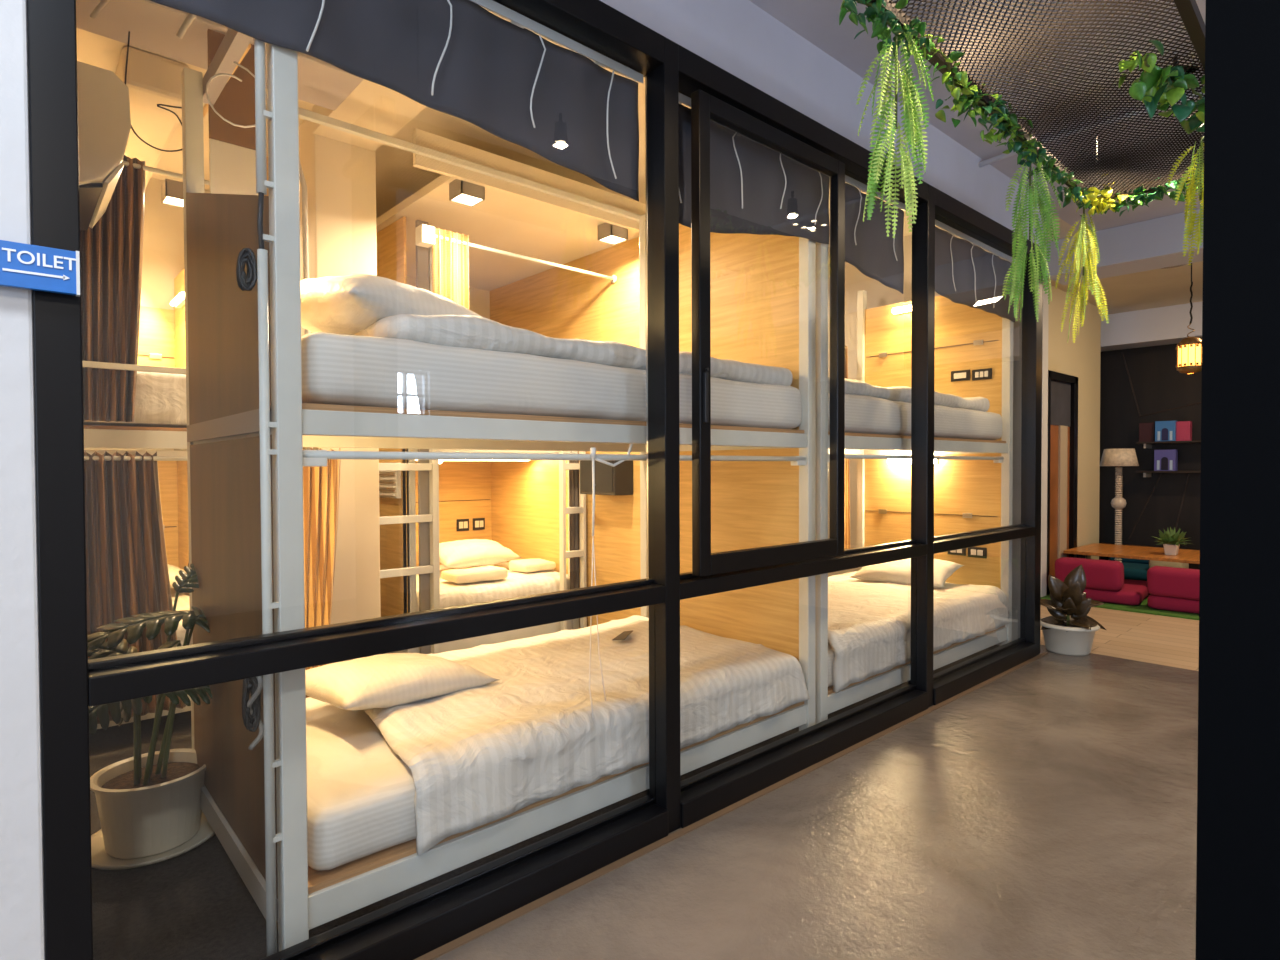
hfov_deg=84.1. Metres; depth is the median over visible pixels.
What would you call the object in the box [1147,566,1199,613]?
chair
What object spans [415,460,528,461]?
wall lamp
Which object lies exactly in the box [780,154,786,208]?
cord
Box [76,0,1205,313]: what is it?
ceiling
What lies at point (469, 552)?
pillow
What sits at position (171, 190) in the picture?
ceiling lamp
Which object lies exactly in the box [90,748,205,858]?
pot
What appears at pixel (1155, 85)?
ivy garland
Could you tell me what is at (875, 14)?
ivy garland
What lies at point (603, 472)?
grille
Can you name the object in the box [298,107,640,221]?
batten
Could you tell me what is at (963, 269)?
valance curtain
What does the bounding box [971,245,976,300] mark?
cord
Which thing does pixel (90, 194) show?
outlet
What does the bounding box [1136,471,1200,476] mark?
wall shelf
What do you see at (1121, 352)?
trim
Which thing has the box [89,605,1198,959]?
floor
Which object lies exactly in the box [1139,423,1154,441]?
box
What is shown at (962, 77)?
ivy garland
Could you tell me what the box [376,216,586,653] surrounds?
bunk bed
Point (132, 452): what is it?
curtain rod
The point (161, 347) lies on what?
bunk bed
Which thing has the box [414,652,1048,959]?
trim
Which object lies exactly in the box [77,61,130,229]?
air conditioner
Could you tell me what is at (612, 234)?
ceiling lamp
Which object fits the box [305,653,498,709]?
pillow
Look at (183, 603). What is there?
duvet
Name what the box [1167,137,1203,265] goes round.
hanging fern
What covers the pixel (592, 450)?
blind cord
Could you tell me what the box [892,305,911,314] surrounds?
wall lamp
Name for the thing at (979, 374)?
power socket
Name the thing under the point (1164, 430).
print
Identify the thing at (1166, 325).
trim
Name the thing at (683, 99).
track
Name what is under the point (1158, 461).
print
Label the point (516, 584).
duvet
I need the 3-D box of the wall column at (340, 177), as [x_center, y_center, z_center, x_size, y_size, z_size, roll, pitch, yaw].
[-1.501,-0.299,3.541,0.290,2.880,0.280,-1,1,-42]
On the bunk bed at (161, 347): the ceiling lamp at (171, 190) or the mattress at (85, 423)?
the mattress at (85, 423)
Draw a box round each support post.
[265,156,268,195]
[299,159,312,449]
[415,220,430,653]
[428,246,439,652]
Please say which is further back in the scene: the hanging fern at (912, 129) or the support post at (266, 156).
the support post at (266, 156)
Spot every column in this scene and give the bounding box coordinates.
[299,120,380,664]
[1195,0,1279,959]
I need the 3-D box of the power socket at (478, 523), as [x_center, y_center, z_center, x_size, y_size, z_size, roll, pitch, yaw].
[-1.244,0.339,5.484,0.100,0.090,0.015,-1,1,-42]
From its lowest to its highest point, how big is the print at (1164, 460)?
0.140 m
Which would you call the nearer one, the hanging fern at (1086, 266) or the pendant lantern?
the hanging fern at (1086, 266)
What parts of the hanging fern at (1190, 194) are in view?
stem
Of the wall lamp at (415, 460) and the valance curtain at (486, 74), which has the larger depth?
the wall lamp at (415, 460)
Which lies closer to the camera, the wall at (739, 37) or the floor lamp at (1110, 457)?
the wall at (739, 37)
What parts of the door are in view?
post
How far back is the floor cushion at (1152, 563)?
7.08 m
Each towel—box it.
[441,566,507,583]
[509,558,555,572]
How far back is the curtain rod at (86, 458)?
3.06 m
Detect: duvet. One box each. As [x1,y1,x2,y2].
[84,371,186,424]
[171,588,189,645]
[351,314,792,385]
[364,615,809,855]
[416,562,569,611]
[828,376,989,411]
[828,571,1009,691]
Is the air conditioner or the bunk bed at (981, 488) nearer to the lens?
the air conditioner
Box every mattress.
[84,422,186,427]
[301,332,801,428]
[306,697,415,870]
[828,392,1001,439]
[828,642,834,686]
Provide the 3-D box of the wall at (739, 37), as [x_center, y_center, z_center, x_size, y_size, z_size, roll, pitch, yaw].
[0.717,-1.584,2.907,5.000,0.305,0.080,-1,1,-42]
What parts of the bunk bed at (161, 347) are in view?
rail, guard rail, rail, rail, panel, panel, panel, panel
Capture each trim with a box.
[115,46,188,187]
[312,10,509,150]
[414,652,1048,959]
[1041,278,1048,596]
[1101,301,1201,351]
[1121,352,1200,538]
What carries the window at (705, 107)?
attached to the window at (411, 927)
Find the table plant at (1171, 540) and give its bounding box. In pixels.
[1155,527,1190,554]
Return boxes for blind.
[1051,380,1070,426]
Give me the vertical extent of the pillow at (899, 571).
0.169 m
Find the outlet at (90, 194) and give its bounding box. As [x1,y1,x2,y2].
[79,183,102,229]
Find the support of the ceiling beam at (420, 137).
attached to the wall partition at (556, 302)
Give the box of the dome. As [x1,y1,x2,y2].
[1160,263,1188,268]
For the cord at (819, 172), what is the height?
0.241 m
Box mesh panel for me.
[865,0,1204,201]
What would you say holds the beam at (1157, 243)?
attached to the ceiling at (816, 21)
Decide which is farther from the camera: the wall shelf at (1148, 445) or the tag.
the wall shelf at (1148, 445)
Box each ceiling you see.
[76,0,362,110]
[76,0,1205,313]
[376,175,638,290]
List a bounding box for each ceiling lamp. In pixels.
[161,178,182,206]
[449,179,484,206]
[597,223,627,244]
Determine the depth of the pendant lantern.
5.08 m
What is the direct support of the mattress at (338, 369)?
on the bunk bed at (763, 287)
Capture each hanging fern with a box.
[856,23,933,237]
[1002,158,1060,321]
[1055,209,1108,342]
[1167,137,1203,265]
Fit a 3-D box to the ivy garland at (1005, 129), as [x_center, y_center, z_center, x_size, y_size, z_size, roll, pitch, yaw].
[1.274,-1.235,2.496,0.799,0.162,0.188,-1,1,-42]
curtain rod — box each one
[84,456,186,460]
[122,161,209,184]
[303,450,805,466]
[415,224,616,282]
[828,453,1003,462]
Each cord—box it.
[306,0,324,51]
[431,0,451,95]
[530,35,545,127]
[589,448,605,719]
[595,443,632,466]
[606,71,616,178]
[732,133,742,208]
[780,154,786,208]
[815,172,822,224]
[854,189,861,244]
[893,209,896,259]
[950,234,955,290]
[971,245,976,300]
[992,254,995,307]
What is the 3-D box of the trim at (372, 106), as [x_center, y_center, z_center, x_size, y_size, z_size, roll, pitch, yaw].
[-0.838,-1.668,2.758,0.290,0.120,1.740,-1,1,-42]
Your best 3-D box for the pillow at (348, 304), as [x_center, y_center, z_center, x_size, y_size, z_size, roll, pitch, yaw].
[-0.787,-0.518,2.270,0.459,0.209,0.701,0,1,28]
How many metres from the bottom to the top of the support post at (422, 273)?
2.570 m
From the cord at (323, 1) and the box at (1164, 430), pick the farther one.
the box at (1164, 430)
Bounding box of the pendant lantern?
[1176,263,1201,373]
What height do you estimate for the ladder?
2.550 m
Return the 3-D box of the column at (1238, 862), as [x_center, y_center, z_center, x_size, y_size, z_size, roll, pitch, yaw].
[0.967,-0.260,0.908,0.060,2.880,0.384,-1,1,-42]
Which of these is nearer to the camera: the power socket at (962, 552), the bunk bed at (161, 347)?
the bunk bed at (161, 347)
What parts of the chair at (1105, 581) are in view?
backrest, seat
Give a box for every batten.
[203,44,250,116]
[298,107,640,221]
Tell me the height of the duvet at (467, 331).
0.122 m
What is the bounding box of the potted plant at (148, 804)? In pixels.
[87,563,214,869]
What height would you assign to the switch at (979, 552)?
0.036 m
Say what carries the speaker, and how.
attached to the wall partition at (556, 302)
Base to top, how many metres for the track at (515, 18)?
0.030 m
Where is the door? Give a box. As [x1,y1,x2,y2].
[1047,370,1077,594]
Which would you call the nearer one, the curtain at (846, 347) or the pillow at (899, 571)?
the pillow at (899, 571)
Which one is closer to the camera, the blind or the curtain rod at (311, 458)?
the curtain rod at (311, 458)
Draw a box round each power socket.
[457,519,468,530]
[473,518,484,529]
[948,548,965,555]
[951,370,969,381]
[968,547,986,557]
[972,368,991,380]
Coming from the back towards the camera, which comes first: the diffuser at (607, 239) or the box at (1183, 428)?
the box at (1183, 428)
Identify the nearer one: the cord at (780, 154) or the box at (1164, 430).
the cord at (780, 154)
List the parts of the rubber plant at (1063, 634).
pot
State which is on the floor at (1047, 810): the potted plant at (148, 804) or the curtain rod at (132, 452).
the potted plant at (148, 804)
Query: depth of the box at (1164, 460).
7.67 m
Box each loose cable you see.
[90,0,109,18]
[124,31,181,151]
[176,13,196,38]
[206,61,267,127]
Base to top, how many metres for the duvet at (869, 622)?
0.262 m
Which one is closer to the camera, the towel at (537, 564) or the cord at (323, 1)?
the cord at (323, 1)
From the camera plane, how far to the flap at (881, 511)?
4.80 m
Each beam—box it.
[413,128,645,231]
[1046,209,1202,284]
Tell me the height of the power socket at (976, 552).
0.070 m
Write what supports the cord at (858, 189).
hanging from the track at (683, 99)
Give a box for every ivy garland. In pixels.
[839,0,925,56]
[893,34,981,117]
[935,81,1047,178]
[1027,156,1101,216]
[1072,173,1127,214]
[1092,173,1203,216]
[1119,40,1204,144]
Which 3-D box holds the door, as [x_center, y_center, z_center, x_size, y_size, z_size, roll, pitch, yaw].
[4.012,0.025,6.774,0.820,2.070,0.050,-1,1,-42]
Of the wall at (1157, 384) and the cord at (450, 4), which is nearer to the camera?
the cord at (450, 4)
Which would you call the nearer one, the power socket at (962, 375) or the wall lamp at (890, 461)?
the power socket at (962, 375)
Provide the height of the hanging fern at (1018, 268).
0.632 m
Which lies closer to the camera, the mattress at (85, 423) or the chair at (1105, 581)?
the mattress at (85, 423)
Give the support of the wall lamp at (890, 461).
attached to the bunk bed at (981, 488)
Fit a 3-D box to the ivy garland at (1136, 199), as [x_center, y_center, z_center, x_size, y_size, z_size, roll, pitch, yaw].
[2.264,-1.256,3.105,0.497,0.132,0.191,1,1,43]
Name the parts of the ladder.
cable coil, cable coil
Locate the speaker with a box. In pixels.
[580,460,632,494]
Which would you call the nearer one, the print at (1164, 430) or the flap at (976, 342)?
the flap at (976, 342)
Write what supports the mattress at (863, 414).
on the bunk bed at (981, 488)
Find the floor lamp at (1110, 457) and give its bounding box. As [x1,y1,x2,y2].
[1100,449,1138,562]
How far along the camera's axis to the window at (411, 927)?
2.08 m
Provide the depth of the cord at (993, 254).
4.23 m
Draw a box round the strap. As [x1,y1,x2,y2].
[247,676,263,749]
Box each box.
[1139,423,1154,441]
[1154,449,1177,470]
[1155,421,1176,440]
[1176,421,1191,440]
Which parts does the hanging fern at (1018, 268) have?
stem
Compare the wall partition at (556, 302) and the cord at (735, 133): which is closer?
the cord at (735, 133)
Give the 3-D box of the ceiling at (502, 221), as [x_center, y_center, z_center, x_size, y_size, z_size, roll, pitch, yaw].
[-1.016,-1.486,4.464,1.260,0.045,1.870,-1,1,-42]
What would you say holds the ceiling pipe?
attached to the ceiling at (816, 21)
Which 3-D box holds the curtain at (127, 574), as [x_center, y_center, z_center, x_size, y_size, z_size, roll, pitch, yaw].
[-2.166,0.445,3.037,0.385,1.137,0.071,-1,1,-42]
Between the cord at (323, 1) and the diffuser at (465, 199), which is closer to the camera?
the cord at (323, 1)
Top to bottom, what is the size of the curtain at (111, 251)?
1.132 m
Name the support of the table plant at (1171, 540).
on the table
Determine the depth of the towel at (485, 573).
4.39 m
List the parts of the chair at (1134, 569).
backrest, seat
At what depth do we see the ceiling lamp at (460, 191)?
3.42 m
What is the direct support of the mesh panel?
hanging from the ceiling at (816, 21)
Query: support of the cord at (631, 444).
attached to the blind cord at (592, 450)
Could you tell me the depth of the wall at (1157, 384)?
7.99 m
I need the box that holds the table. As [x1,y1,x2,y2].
[1063,543,1199,563]
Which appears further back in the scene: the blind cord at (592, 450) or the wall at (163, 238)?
the wall at (163, 238)
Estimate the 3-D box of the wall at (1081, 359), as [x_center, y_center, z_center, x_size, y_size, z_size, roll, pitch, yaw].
[4.262,-0.387,7.107,1.750,2.880,0.120,-1,1,-42]
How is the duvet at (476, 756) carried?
on the mattress at (361, 793)
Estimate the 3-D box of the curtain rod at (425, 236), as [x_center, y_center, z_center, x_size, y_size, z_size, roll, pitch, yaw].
[-0.637,-1.246,4.008,1.288,0.090,0.080,-1,1,-42]
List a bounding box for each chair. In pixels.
[1055,557,1149,604]
[1111,557,1148,580]
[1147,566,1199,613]
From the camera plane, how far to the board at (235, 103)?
2.54 m
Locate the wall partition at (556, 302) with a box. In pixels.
[490,237,640,628]
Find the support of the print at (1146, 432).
attached to the box at (1146, 430)
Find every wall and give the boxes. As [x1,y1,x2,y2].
[0,0,44,959]
[140,178,489,450]
[600,0,1045,245]
[828,228,1021,644]
[1048,284,1100,559]
[1099,343,1201,569]
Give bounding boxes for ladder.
[236,38,281,955]
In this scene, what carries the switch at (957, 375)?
attached to the power socket at (962, 375)
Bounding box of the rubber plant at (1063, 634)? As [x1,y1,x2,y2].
[1040,565,1105,655]
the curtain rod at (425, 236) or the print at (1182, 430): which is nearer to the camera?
the curtain rod at (425, 236)
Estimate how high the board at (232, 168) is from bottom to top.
0.340 m
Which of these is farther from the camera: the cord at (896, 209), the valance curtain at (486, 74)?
the cord at (896, 209)
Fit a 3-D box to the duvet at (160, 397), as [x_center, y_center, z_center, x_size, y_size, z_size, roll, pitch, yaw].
[-3.015,-0.371,3.076,1.848,0.288,1.065,-1,1,-42]
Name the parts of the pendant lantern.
lantern glass, chain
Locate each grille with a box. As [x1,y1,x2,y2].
[379,471,400,497]
[581,460,612,491]
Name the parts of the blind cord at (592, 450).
cord, cord, cord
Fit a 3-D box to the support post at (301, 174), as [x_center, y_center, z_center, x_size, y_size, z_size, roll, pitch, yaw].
[-1.500,-0.292,3.159,0.025,2.880,0.085,1,1,38]
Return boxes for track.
[470,0,642,83]
[679,93,908,211]
[935,219,1015,262]
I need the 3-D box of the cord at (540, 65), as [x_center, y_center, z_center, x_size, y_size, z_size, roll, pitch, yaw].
[-0.295,-1.159,2.068,0.056,0.275,0.013,-1,1,-42]
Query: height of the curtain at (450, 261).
1.092 m
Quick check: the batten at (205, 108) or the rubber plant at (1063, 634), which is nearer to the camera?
the batten at (205, 108)
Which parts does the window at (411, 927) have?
sill rail, head rail, sill rail, sill rail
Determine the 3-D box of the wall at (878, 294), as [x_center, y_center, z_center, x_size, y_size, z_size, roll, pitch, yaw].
[1.475,-0.353,5.832,0.120,2.880,3.190,-1,1,-42]
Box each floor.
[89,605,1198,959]
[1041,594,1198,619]
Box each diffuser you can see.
[164,197,182,205]
[453,194,480,204]
[602,236,624,242]
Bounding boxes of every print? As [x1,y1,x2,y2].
[1144,430,1148,440]
[1157,460,1159,469]
[1161,457,1167,469]
[1162,428,1167,439]
[1181,429,1184,439]
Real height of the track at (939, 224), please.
0.030 m
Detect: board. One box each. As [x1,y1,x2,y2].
[207,29,255,149]
[209,138,257,194]
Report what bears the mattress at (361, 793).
on the bunk bed at (763, 287)
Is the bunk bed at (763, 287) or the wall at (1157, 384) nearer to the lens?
the bunk bed at (763, 287)
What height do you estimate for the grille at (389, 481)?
0.200 m
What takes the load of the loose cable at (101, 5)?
hanging from the wall
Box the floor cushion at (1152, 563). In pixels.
[1149,560,1188,568]
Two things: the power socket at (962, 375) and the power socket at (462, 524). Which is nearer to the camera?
the power socket at (962, 375)
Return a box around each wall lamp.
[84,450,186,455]
[170,292,184,307]
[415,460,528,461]
[888,459,937,463]
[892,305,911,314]
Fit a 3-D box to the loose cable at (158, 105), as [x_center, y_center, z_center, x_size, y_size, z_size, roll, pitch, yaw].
[-1.719,-1.395,2.603,0.280,0.393,0.006,-1,1,-42]
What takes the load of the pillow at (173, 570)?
on the duvet at (183, 603)
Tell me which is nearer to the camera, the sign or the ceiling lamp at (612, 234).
the sign
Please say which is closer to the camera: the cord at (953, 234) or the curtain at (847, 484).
the cord at (953, 234)
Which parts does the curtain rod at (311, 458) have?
rod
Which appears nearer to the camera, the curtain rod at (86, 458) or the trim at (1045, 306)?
the curtain rod at (86, 458)
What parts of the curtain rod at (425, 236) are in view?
rod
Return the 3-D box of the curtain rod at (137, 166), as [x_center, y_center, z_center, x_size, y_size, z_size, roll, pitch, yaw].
[-2.229,-1.336,2.952,0.870,0.044,0.044,-1,1,-42]
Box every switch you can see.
[954,372,965,378]
[977,550,982,555]
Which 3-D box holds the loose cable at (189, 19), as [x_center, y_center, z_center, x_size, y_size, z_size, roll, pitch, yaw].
[-1.209,-1.341,1.944,0.170,0.228,0.016,0,1,21]
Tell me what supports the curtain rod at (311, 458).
attached to the bunk bed at (763, 287)
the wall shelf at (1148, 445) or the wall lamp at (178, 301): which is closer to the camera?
the wall lamp at (178, 301)
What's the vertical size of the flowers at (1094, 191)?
0.172 m
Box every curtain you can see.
[80,155,144,421]
[84,451,186,723]
[149,0,638,201]
[303,447,340,697]
[432,227,468,308]
[569,453,578,588]
[679,104,829,243]
[844,459,849,548]
[845,183,903,293]
[845,346,847,378]
[935,226,1014,321]
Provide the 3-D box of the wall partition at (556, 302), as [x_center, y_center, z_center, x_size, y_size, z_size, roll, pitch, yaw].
[-0.492,-0.217,4.867,0.040,2.660,2.000,-1,1,-42]
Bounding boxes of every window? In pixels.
[27,0,1042,959]
[691,89,844,576]
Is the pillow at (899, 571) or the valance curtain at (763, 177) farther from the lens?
the pillow at (899, 571)
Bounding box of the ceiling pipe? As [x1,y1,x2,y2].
[979,94,1196,166]
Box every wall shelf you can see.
[1136,440,1200,448]
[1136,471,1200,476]
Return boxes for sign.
[0,240,79,296]
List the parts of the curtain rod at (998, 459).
rod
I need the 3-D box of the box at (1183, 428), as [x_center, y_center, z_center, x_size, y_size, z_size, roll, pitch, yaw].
[5.842,-0.523,7.624,0.104,0.210,0.120,-1,1,-42]
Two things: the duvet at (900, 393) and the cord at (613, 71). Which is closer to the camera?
the cord at (613, 71)
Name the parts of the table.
leg, leg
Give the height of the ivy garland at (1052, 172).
0.118 m
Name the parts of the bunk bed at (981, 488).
post, rail, post, rail, rail, rail, panel, panel, post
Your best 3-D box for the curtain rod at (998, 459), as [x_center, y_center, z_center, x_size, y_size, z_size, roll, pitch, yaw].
[1.542,-0.113,3.818,1.960,0.040,0.040,-1,1,-42]
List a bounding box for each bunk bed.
[82,269,190,728]
[181,28,815,950]
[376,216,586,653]
[815,242,1013,723]
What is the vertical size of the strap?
0.191 m
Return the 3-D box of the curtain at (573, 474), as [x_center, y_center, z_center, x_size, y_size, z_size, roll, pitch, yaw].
[-0.429,0.345,4.681,0.077,1.042,0.022,-1,1,-42]
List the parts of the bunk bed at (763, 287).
post, rail, panel, rail, panel, rail, post, rail, rail, rail, post, rail, panel, panel, post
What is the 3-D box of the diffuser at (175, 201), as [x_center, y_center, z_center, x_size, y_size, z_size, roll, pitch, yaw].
[-2.281,-1.379,3.510,0.108,0.006,0.108,-1,1,-42]
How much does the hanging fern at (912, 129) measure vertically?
0.552 m
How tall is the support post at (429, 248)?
2.500 m
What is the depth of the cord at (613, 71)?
2.25 m
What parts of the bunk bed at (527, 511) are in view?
panel, post, panel, rail, rail, panel, post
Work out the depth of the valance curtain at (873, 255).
3.35 m
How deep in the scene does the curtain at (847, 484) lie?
5.32 m
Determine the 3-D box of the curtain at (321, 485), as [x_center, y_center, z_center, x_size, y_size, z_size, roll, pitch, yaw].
[-1.283,0.453,2.794,0.223,1.162,0.058,-1,1,-42]
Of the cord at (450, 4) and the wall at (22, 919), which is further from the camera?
the cord at (450, 4)
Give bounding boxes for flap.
[865,509,996,517]
[866,340,997,357]
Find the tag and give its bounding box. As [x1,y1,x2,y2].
[612,630,632,639]
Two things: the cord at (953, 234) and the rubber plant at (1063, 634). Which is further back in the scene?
the rubber plant at (1063, 634)
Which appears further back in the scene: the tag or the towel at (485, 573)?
the towel at (485, 573)
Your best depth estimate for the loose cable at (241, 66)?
1.97 m
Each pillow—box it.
[168,564,186,587]
[301,274,481,334]
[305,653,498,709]
[439,539,520,567]
[850,558,963,587]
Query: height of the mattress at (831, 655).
0.196 m
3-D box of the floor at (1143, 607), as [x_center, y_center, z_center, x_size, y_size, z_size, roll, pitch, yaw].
[5.319,1.056,6.411,2.750,0.012,4.400,-1,1,-42]

